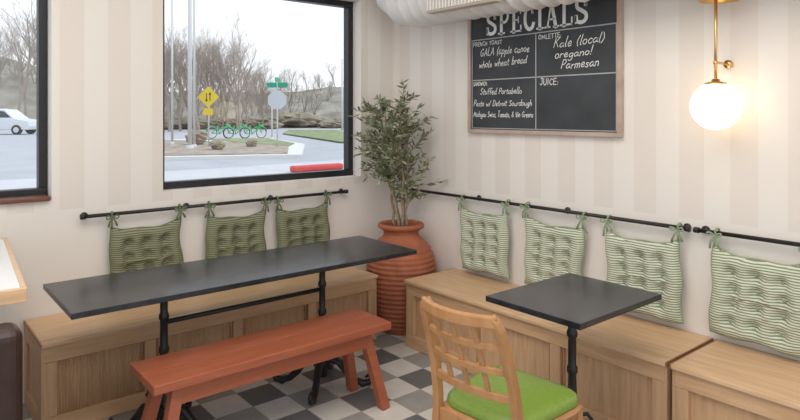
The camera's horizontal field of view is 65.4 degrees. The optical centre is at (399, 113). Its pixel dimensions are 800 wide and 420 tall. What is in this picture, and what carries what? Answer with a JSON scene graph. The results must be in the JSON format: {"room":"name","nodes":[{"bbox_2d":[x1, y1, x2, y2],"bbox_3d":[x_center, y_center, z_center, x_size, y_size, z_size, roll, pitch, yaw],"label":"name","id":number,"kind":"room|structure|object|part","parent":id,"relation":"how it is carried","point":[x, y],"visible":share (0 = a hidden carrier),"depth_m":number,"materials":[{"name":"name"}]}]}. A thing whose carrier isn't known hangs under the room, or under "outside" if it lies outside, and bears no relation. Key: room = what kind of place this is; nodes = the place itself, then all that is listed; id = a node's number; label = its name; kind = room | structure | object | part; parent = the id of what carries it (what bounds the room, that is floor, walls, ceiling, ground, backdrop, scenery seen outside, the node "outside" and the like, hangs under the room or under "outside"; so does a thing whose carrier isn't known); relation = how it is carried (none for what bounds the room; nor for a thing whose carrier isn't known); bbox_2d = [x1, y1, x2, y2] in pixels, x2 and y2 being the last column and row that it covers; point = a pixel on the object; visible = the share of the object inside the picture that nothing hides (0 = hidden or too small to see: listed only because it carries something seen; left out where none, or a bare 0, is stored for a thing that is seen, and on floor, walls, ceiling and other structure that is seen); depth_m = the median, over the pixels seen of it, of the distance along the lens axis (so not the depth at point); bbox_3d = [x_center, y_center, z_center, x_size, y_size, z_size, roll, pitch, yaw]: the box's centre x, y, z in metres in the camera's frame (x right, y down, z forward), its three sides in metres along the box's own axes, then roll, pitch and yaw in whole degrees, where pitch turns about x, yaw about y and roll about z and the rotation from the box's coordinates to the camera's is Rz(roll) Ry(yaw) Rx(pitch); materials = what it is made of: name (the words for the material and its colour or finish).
{"room":"cafe","nodes":[
{"label":"cafe","id":0,"kind":"room"},
{"bbox_2d":[47,0,162,199],"bbox_3d":[-1.752,-0.198,3.700,0.605,1.345,0.220,0,0,-40],"label":"wall","id":1,"kind":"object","parent":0,"point":[105,57],"visible":0.89,"depth_m":3.60,"materials":[{"name":"paint"}]},
{"bbox_2d":[163,0,163,181],"bbox_3d":[-1.518,-0.198,3.928,0.045,1.255,0.068,0,0,-40],"label":"frame","id":2,"kind":"object","parent":1,"relation":"attached to","point":[163,0],"visible":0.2,"depth_m":3.91,"materials":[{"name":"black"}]},
{"bbox_2d":[0,174,394,402],"bbox_3d":[-2.611,1.012,2.986,6.500,1.075,0.220,0,0,-40],"label":"wall","id":3,"kind":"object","parent":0,"point":[49,242],"visible":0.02,"depth_m":3.71,"materials":[{"name":"paint"}]},
{"bbox_2d":[0,187,47,197],"bbox_3d":[-2.583,0.438,3.042,1.515,0.045,0.070,0,0,-40],"label":"frame","id":4,"kind":"object","parent":3,"relation":"on","point":[22,191],"visible":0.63,"depth_m":3.42,"materials":[{"name":"black metal"}]},
{"bbox_2d":[36,0,47,187],"bbox_3d":[-2.018,-0.205,3.512,0.045,1.240,0.068,0,0,-40],"label":"frame","id":5,"kind":"object","parent":4,"relation":"on","point":[41,5],"visible":1,"depth_m":3.49,"materials":[{"name":"black metal"}]},
{"bbox_2d":[0,194,49,204],"bbox_3d":[-2.523,0.462,2.962,1.505,0.023,0.130,0,0,-40],"label":"sill","id":6,"kind":"structure","parent":3,"relation":"on","point":[32,198],"depth_m":3.33,"materials":[{"name":"brown"}]},
{"bbox_2d":[80,189,347,219],"bbox_3d":[-1.096,0.575,4.061,1.809,0.040,0.059,0,0,-40],"label":"wall rail","id":7,"kind":"object","parent":3,"relation":"attached to","point":[84,215],"visible":0.97,"depth_m":3.90,"materials":[{"name":"black metal"}]},
{"bbox_2d":[106,203,186,273],"bbox_3d":[-1.496,0.810,3.687,0.466,0.524,0.078,0,0,-40],"label":"seat cushion","id":8,"kind":"object","parent":7,"relation":"hanging from","point":[135,248],"visible":0.63,"depth_m":3.66,"materials":[{"name":"green fabric"}]},
{"bbox_2d":[204,197,270,258],"bbox_3d":[-1.057,0.808,4.051,0.476,0.518,0.079,0,0,-40],"label":"seat cushion","id":9,"kind":"object","parent":7,"relation":"hanging from","point":[231,235],"visible":0.74,"depth_m":4.02,"materials":[{"name":"green fabric"}]},
{"bbox_2d":[274,190,331,247],"bbox_3d":[-0.679,0.809,4.366,0.470,0.524,0.078,0,0,-40],"label":"seat cushion","id":10,"kind":"object","parent":7,"relation":"hanging from","point":[306,225],"visible":0.7,"depth_m":4.34,"materials":[{"name":"green fabric"}]},
{"bbox_2d":[163,169,352,189],"bbox_3d":[-0.960,0.453,4.390,1.495,0.045,0.070,0,0,-40],"label":"frame","id":11,"kind":"object","parent":3,"relation":"on","point":[177,184],"visible":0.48,"depth_m":4.30,"materials":[{"name":"black metal"}]},
{"bbox_2d":[344,7,352,169],"bbox_3d":[-0.403,-0.198,4.854,0.045,1.255,0.068,0,0,-40],"label":"frame","id":12,"kind":"object","parent":11,"relation":"on","point":[348,12],"visible":1,"depth_m":4.83,"materials":[{"name":"black metal"}]},
{"bbox_2d":[23,332,472,419],"bbox_3d":[-0.304,1.600,0.209,6.500,0.100,7.000,0,0,-40],"label":"floor","id":13,"kind":"structure","parent":0,"point":[406,371],"depth_m":3.42,"materials":[{"name":"tile"}]},
{"bbox_2d":[0,322,22,419],"bbox_3d":[-1.633,1.130,2.173,0.465,0.840,0.640,0,0,-40],"label":"leather chair","id":14,"kind":"object","parent":13,"relation":"on","point":[11,337],"visible":1,"depth_m":2.05,"materials":[{"name":"brown leather"}]},
{"bbox_2d":[0,238,26,305],"bbox_3d":[-1.996,1.087,2.456,0.820,0.926,1.120,0,0,-35],"label":"table","id":15,"kind":"object","parent":13,"relation":"on","point":[13,289],"visible":1,"depth_m":2.35,"materials":[{"name":"white laminate"}]},
{"bbox_2d":[24,266,378,419],"bbox_3d":[-1.080,1.323,3.799,2.033,0.447,0.478,0,0,-40],"label":"storage bench","id":16,"kind":"object","parent":13,"relation":"on","point":[76,369],"visible":0.59,"depth_m":3.29,"materials":[{"name":"brown wood"}]},
{"bbox_3d":[-1.867,1.506,3.171,0.012,0.082,0.312,0,0,-40],"label":"rail","id":17,"kind":"part","parent":16,"relation":"part of","materials":[{"name":"brown wood"}]},
{"bbox_3d":[-1.867,1.163,3.171,0.012,0.074,0.312,0,0,-40],"label":"rail","id":18,"kind":"part","parent":16,"relation":"part of","materials":[{"name":"brown wood"}]},
{"bbox_3d":[-1.080,1.112,3.799,2.025,0.024,0.478,0,0,-40],"label":"seat","id":19,"kind":"part","parent":16,"relation":"part of","materials":[{"name":"brown wood"}]},
{"bbox_3d":[-0.948,1.163,3.641,2.005,0.073,0.026,0,0,-40],"label":"rail","id":20,"kind":"part","parent":16,"relation":"part of","materials":[{"name":"brown wood"}]},
{"bbox_3d":[-0.948,1.506,3.641,2.005,0.082,0.026,0,0,-40],"label":"rail","id":21,"kind":"part","parent":16,"relation":"part of","materials":[{"name":"brown wood"}]},
{"bbox_2d":[43,236,416,419],"bbox_3d":[-0.788,1.174,3.291,1.835,0.752,0.570,0,0,-40],"label":"cafe table","id":22,"kind":"object","parent":13,"relation":"on","point":[108,293],"visible":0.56,"depth_m":3.13,"materials":[{"name":"black metal"}]},
{"bbox_2d":[130,308,390,419],"bbox_3d":[-0.621,1.328,3.024,1.230,0.459,0.334,0,0,-40],"label":"wooden bench","id":23,"kind":"object","parent":13,"relation":"on","point":[187,375],"visible":1,"depth_m":2.92,"materials":[{"name":"wood"}]},
{"bbox_3d":[-1.113,1.345,2.768,0.167,0.425,0.064,0,0,-12],"label":"leg","id":24,"kind":"part","parent":23,"relation":"part of","materials":[{"name":"wood"}]},
{"bbox_3d":[-0.963,1.345,2.587,0.064,0.425,0.167,0,0,23],"label":"leg","id":25,"kind":"part","parent":23,"relation":"part of","materials":[{"name":"wood"}]},
{"bbox_3d":[-0.286,1.345,3.454,0.064,0.425,0.167,0,0,23],"label":"leg","id":26,"kind":"part","parent":23,"relation":"part of","materials":[{"name":"wood"}]},
{"bbox_3d":[-0.136,1.345,3.274,0.167,0.425,0.064,0,0,-12],"label":"leg","id":27,"kind":"part","parent":23,"relation":"part of","materials":[{"name":"wood"}]},
{"bbox_2d":[349,79,448,334],"bbox_3d":[-0.057,0.652,4.492,0.615,1.796,0.678,0,0,-40],"label":"potted plant","id":28,"kind":"object","parent":13,"relation":"on","point":[391,287],"visible":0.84,"depth_m":4.39,"materials":[{"name":"green plant"}]},
{"bbox_3d":[0.008,1.167,4.505,0.507,0.765,0.507,0,0,-40],"label":"pot","id":29,"kind":"part","parent":28,"relation":"part of","materials":[{"name":"ceramic"}]},
{"bbox_2d":[419,296,582,419],"bbox_3d":[0.369,1.114,2.376,0.594,0.876,0.452,0,0,-40],"label":"dining chair","id":30,"kind":"object","parent":13,"relation":"on","point":[504,392],"visible":1,"depth_m":2.27,"materials":[{"name":"brown wood"}]},
{"bbox_3d":[0.115,1.114,2.362,0.059,0.876,0.149,0,0,24],"label":"post","id":31,"kind":"part","parent":30,"relation":"part of","materials":[{"name":"brown wood"}]},
{"bbox_3d":[0.187,0.700,2.185,0.067,0.046,0.340,0,0,-45],"label":"crest rail","id":32,"kind":"part","parent":30,"relation":"part of","materials":[{"name":"brown wood"}]},
{"bbox_3d":[0.215,0.795,2.212,0.057,0.024,0.355,0,0,-45],"label":"lattice rail","id":33,"kind":"part","parent":30,"relation":"part of","materials":[{"name":"brown wood"}]},
{"bbox_3d":[0.234,0.885,2.231,0.057,0.024,0.355,0,0,-45],"label":"lattice rail","id":34,"kind":"part","parent":30,"relation":"part of","materials":[{"name":"brown wood"}]},
{"bbox_3d":[0.255,0.985,2.252,0.049,0.030,0.363,0,0,-45],"label":"rail","id":35,"kind":"part","parent":30,"relation":"part of","materials":[{"name":"brown wood"}]},
{"bbox_3d":[0.363,1.114,2.111,0.149,0.876,0.059,0,0,-24],"label":"post","id":36,"kind":"part","parent":30,"relation":"part of","materials":[{"name":"brown wood"}]},
{"bbox_3d":[0.420,1.127,2.429,0.446,0.022,0.436,0,0,-40],"label":"seat frame","id":37,"kind":"part","parent":30,"relation":"part of","materials":[{"name":"brown wood"}]},
{"bbox_3d":[0.689,1.340,2.422,0.039,0.420,0.034,0,0,-45],"label":"leg","id":38,"kind":"part","parent":30,"relation":"part of","materials":[{"name":"brown wood"}]},
{"bbox_2d":[404,268,713,419],"bbox_3d":[0.783,1.323,3.606,0.478,0.447,1.803,0,0,-40],"label":"storage bench","id":39,"kind":"object","parent":13,"relation":"on","point":[623,361],"visible":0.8,"depth_m":3.19,"materials":[{"name":"brown wood"}]},
{"bbox_3d":[0.625,1.506,3.474,0.026,0.082,1.775,0,0,-40],"label":"rail","id":40,"kind":"part","parent":39,"relation":"part of","materials":[{"name":"brown wood"}]},
{"bbox_3d":[0.625,1.163,3.474,0.026,0.073,1.775,0,0,-40],"label":"rail","id":41,"kind":"part","parent":39,"relation":"part of","materials":[{"name":"brown wood"}]},
{"bbox_3d":[0.783,1.112,3.606,0.478,0.024,1.795,0,0,-40],"label":"seat","id":42,"kind":"part","parent":39,"relation":"part of","materials":[{"name":"brown wood"}]},
{"bbox_2d":[486,273,661,419],"bbox_3d":[0.770,1.175,2.756,0.622,0.750,0.485,0,0,-40],"label":"cafe table","id":43,"kind":"object","parent":13,"relation":"on","point":[574,301],"visible":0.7,"depth_m":2.72,"materials":[{"name":"black stone"}]},
{"bbox_2d":[669,339,799,419],"bbox_3d":[1.963,1.323,2.187,0.478,0.447,1.853,0,0,-40],"label":"storage bench","id":44,"kind":"object","parent":13,"relation":"on","point":[720,379],"visible":1,"depth_m":2.65,"materials":[{"name":"brown wood"}]},
{"bbox_3d":[1.804,1.163,2.055,0.026,0.073,1.825,0,0,-40],"label":"rail","id":45,"kind":"part","parent":44,"relation":"part of","materials":[{"name":"brown wood"}]},
{"bbox_2d":[342,0,376,1],"bbox_3d":[-2.611,-1.260,2.986,6.500,0.780,0.220,0,0,-40],"label":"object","id":46,"kind":"object","parent":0,"point":[342,0],"visible":0.02,"depth_m":4.80,"materials":[{"name":"paper"}]},
{"bbox_2d":[284,0,352,7],"bbox_3d":[-0.960,-0.848,4.390,1.495,0.045,0.070,0,0,-40],"label":"frame","id":47,"kind":"structure","parent":46,"relation":"attached to","point":[332,3],"depth_m":4.71,"materials":[{"name":"black"}]},
{"bbox_2d":[353,0,394,175],"bbox_3d":[-0.240,-0.198,4.956,0.335,1.345,0.220,0,0,-40],"label":"wall","id":48,"kind":"structure","parent":0,"point":[373,29],"depth_m":4.83,"materials":[{"name":"paint"}]},
{"bbox_2d":[395,0,799,360],"bbox_3d":[2.193,-0.050,2.446,0.200,3.200,7.250,0,0,-40],"label":"wall","id":49,"kind":"structure","parent":0,"point":[743,177],"depth_m":3.30,"materials":[{"name":"paint"}]},
{"bbox_2d":[468,0,623,136],"bbox_3d":[0.851,-0.298,3.875,0.034,0.853,1.162,0,0,-40],"label":"chalkboard","id":50,"kind":"object","parent":49,"relation":"attached to","point":[558,70],"visible":0.98,"depth_m":3.80,"materials":[{"name":"stone"}]},
{"bbox_3d":[0.488,-0.298,4.312,0.034,0.805,0.024,0,0,-40],"label":"frame","id":51,"kind":"part","parent":50,"relation":"part of","materials":[{"name":"brown wood"}]},
{"bbox_3d":[0.851,0.116,3.875,0.034,0.024,1.162,0,0,-40],"label":"frame","id":52,"kind":"part","parent":50,"relation":"part of","materials":[{"name":"brown wood"}]},
{"bbox_3d":[1.215,-0.298,3.437,0.034,0.805,0.024,0,0,-40],"label":"frame","id":53,"kind":"part","parent":50,"relation":"part of","materials":[{"name":"brown wood"}]},
{"bbox_2d":[406,187,690,231],"bbox_3d":[0.752,0.575,3.976,0.059,0.040,2.219,0,0,-40],"label":"wall rail","id":54,"kind":"object","parent":49,"relation":"attached to","point":[687,227],"visible":0.74,"depth_m":3.67,"materials":[{"name":"black metal"}]},
{"bbox_2d":[456,194,510,278],"bbox_3d":[0.553,0.808,4.163,0.079,0.519,0.478,0,0,-40],"label":"seat cushion","id":55,"kind":"object","parent":54,"relation":"hanging from","point":[485,240],"visible":1,"depth_m":4.11,"materials":[{"name":"green fabric"}]},
{"bbox_2d":[520,202,587,283],"bbox_3d":[0.915,0.812,3.728,0.079,0.530,0.487,0,0,-40],"label":"seat cushion","id":56,"kind":"object","parent":54,"relation":"hanging from","point":[550,251],"visible":0.77,"depth_m":3.73,"materials":[{"name":"green fabric"}]},
{"bbox_2d":[600,215,683,323],"bbox_3d":[1.273,0.809,3.296,0.081,0.522,0.472,0,0,-40],"label":"seat cushion","id":57,"kind":"object","parent":54,"relation":"hanging from","point":[651,266],"visible":0.83,"depth_m":3.22,"materials":[{"name":"green fabric"}]},
{"bbox_2d":[690,0,742,129],"bbox_3d":[1.492,-0.282,2.930,0.255,0.712,0.224,0,0,-40],"label":"wall sconce","id":58,"kind":"object","parent":49,"relation":"attached to","point":[715,105],"visible":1,"depth_m":2.86,"materials":[{"name":"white glass"}]},
{"bbox_3d":[1.480,-0.360,2.920,0.014,0.420,0.014,0,0,-40],"label":"rod","id":59,"kind":"part","parent":58,"relation":"part of","materials":[{"name":"gold metal"}]},
{"bbox_3d":[1.480,-0.038,2.920,0.224,0.224,0.224,0,0,-40],"label":"globe","id":60,"kind":"part","parent":58,"relation":"part of","materials":[{"name":"white glass"}]},
{"bbox_2d":[693,226,799,246],"bbox_3d":[2.051,0.575,2.413,0.059,0.040,1.804,0,0,-40],"label":"wall rail","id":61,"kind":"object","parent":49,"relation":"attached to","point":[704,229],"visible":0.94,"depth_m":2.90,"materials":[{"name":"black metal"}]},
{"bbox_2d":[706,227,799,357],"bbox_3d":[1.644,0.809,2.850,0.080,0.524,0.472,0,0,-40],"label":"seat cushion","id":62,"kind":"object","parent":61,"relation":"hanging from","point":[754,300],"visible":1,"depth_m":2.85,"materials":[{"name":"green fabric"}]},
{"bbox_2d":[760,345,776,351],"bbox_3d":[1.699,1.032,2.875,0.010,0.113,0.070,0,0,-40],"label":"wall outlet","id":63,"kind":"object","parent":49,"relation":"attached to","point":[761,346],"visible":0.12,"depth_m":2.88,"materials":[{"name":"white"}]},
{"bbox_3d":[-0.288,-1.700,0.385,6.750,0.100,7.250,0,0,-40],"label":"ceiling","id":64,"kind":"structure","parent":0,"visible":0},
{"bbox_2d":[376,0,588,27],"bbox_3d":[1.958,-1.114,2.121,0.457,1.028,6.650,0,0,-40],"label":"spiral duct","id":65,"kind":"object","parent":64,"relation":"hanging from","point":[415,13],"visible":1,"depth_m":3.89,"materials":[{"name":"white metal"}]},
{"bbox_2d":[426,0,500,13],"bbox_3d":[0.367,-0.738,3.738,0.077,0.205,0.570,0,0,-40],"label":"register","id":66,"kind":"object","parent":65,"relation":"attached to","point":[432,6],"depth_m":3.77,"materials":[{"name":"white"}]},
{"label":"outside","id":67,"kind":"structure","parent":0,"visible":0},
{"bbox_2d":[0,127,343,179],"bbox_3d":[-10.244,1.570,87.669,170.000,0.200,139.760,0,0,-40],"label":"ground","id":68,"kind":"structure","parent":67,"point":[17,152],"depth_m":23.18,"materials":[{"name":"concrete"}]},
{"bbox_2d":[0,109,35,134],"bbox_3d":[-28.588,0.540,44.966,4.700,1.860,1.910,0,0,0],"label":"parked car","id":69,"kind":"object","parent":68,"relation":"on","point":[13,120],"visible":0.9,"depth_m":44.09,"materials":[{"name":"white metal"}]},
{"bbox_2d":[206,122,234,138],"bbox_3d":[-10.797,0.964,37.481,1.781,1.017,0.605,0,0,-40],"label":"bicycle","id":70,"kind":"object","parent":68,"relation":"on","point":[217,124],"visible":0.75,"depth_m":37.38,"materials":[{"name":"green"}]},
{"bbox_3d":[-10.752,0.865,37.497,1.164,0.705,0.253,0,0,-40],"label":"frame","id":71,"kind":"part","parent":70,"relation":"part of","materials":[{"name":"green metal"}]},
{"bbox_2d":[164,130,304,160],"bbox_3d":[-8.862,1.042,26.753,9.516,0.857,14.693,0,0,-17],"label":"traffic island","id":72,"kind":"object","parent":68,"relation":"on","point":[221,148],"visible":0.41,"depth_m":22.99,"materials":[{"name":"white concrete"}]},
{"bbox_2d":[170,0,173,144],"bbox_3d":[-10.458,-2.845,26.624,1.630,8.309,0.455,0,0,-7],"label":"street lamp","id":73,"kind":"object","parent":72,"relation":"on","point":[171,142],"visible":1,"depth_m":26.54,"materials":[{"name":"white metal"}]},
{"bbox_2d":[186,0,193,148],"bbox_3d":[-7.180,-3.345,23.739,1.976,9.310,0.475,0,0,-3],"label":"street lamp","id":74,"kind":"object","parent":72,"relation":"on","point":[189,146],"visible":0.99,"depth_m":23.71,"materials":[{"name":"white metal"}]},
{"bbox_2d":[192,0,196,146],"bbox_3d":[-8.105,-3.070,24.541,0.800,8.760,0.180,0,0,-40],"label":"utility pole","id":75,"kind":"object","parent":72,"relation":"on","point":[194,110],"visible":0.8,"depth_m":24.50,"materials":[{"name":"white metal"}]},
{"bbox_2d":[198,86,218,146],"bbox_3d":[-7.685,0.100,25.007,0.860,2.420,0.087,0,0,0],"label":"warning sign","id":76,"kind":"object","parent":72,"relation":"on","point":[208,96],"visible":1,"depth_m":24.97,"materials":[{"name":"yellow metal"}]},
{"bbox_3d":[-7.685,0.165,25.020,0.055,2.290,0.055,0,0,28],"label":"post","id":77,"kind":"part","parent":76,"relation":"part of","materials":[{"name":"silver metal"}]},
{"bbox_3d":[-7.685,-0.680,24.978,0.860,0.860,0.015,0,0,0],"label":"plate","id":78,"kind":"part","parent":76,"relation":"part of","materials":[{"name":"yellow metal"}]},
{"bbox_2d":[267,77,287,146],"bbox_3d":[-4.919,-0.075,24.978,0.607,2.770,0.607,0,0,45],"label":"stop sign","id":79,"kind":"object","parent":72,"relation":"on","point":[276,99],"visible":1,"depth_m":24.93,"materials":[{"name":"silver metal"}]},
{"bbox_3d":[-4.919,-0.560,24.936,0.739,0.739,0.015,0,0,0],"label":"plate","id":80,"kind":"part","parent":79,"relation":"part of","materials":[{"name":"silver metal"}]},
{"bbox_3d":[-4.919,-1.160,24.978,0.840,0.200,0.030,0,0,0],"label":"street name blade","id":81,"kind":"part","parent":79,"relation":"part of","materials":[{"name":"teal metal"}]},
{"bbox_3d":[-4.919,0.225,24.978,0.055,2.170,0.055,0,0,-17],"label":"post","id":82,"kind":"part","parent":79,"relation":"part of","materials":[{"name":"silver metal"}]},
{"bbox_2d":[222,123,248,137],"bbox_3d":[-9.805,0.964,37.460,1.781,1.017,0.605,0,0,-40],"label":"bicycle","id":83,"kind":"object","parent":68,"relation":"on","point":[233,124],"visible":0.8,"depth_m":37.34,"materials":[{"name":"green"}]},
{"bbox_3d":[-9.759,0.865,37.477,1.164,0.705,0.253,0,0,-40],"label":"frame","id":84,"kind":"part","parent":83,"relation":"part of","materials":[{"name":"green metal"}]},
{"bbox_2d":[239,123,266,137],"bbox_3d":[-8.812,0.964,37.440,1.781,1.017,0.605,0,0,-40],"label":"bicycle","id":85,"kind":"object","parent":68,"relation":"on","point":[259,126],"visible":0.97,"depth_m":37.43,"materials":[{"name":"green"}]},
{"bbox_3d":[-8.767,0.865,37.456,1.164,0.705,0.253,0,0,-40],"label":"frame","id":86,"kind":"part","parent":85,"relation":"part of","materials":[{"name":"green metal"}]},
{"bbox_2d":[268,88,275,138],"bbox_3d":[-7.500,-0.160,36.486,0.480,3.260,0.468,0,0,-40],"label":"road sign","id":87,"kind":"object","parent":68,"relation":"on","point":[269,89],"visible":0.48,"depth_m":36.45,"materials":[{"name":"white metal"}]},
{"bbox_2d":[341,58,343,131],"bbox_3d":[-4.625,-1.490,49.926,0.324,5.920,0.324,0,0,-40],"label":"utility pole","id":88,"kind":"object","parent":68,"relation":"on","point":[341,58],"visible":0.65,"depth_m":49.87,"materials":[{"name":"white metal"}]},
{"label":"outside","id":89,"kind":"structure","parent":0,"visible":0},
{"bbox_2d":[0,160,343,189],"bbox_3d":[-4.644,1.465,27.749,26.897,0.020,86.055,0,0,21],"label":"road","id":90,"kind":"structure","parent":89,"point":[276,168],"depth_m":15.23,"materials":[{"name":"concrete"}]},
{"bbox_2d":[290,163,342,171],"bbox_3d":[-2.128,1.377,16.018,1.500,0.154,0.250,0,0,-40],"label":"curb","id":91,"kind":"object","parent":90,"relation":"on","point":[332,166],"visible":0.98,"depth_m":15.88,"materials":[{"name":"red paint"}]},
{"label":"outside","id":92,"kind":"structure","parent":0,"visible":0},
{"bbox_2d":[0,0,343,141],"bbox_3d":[-15.927,-9.754,80.190,139.815,23.388,96.000,0,0,-40],"label":"wooded hillside","id":93,"kind":"structure","parent":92,"point":[321,107],"depth_m":62.33,"materials":[{"name":"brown plant"}]}
]}

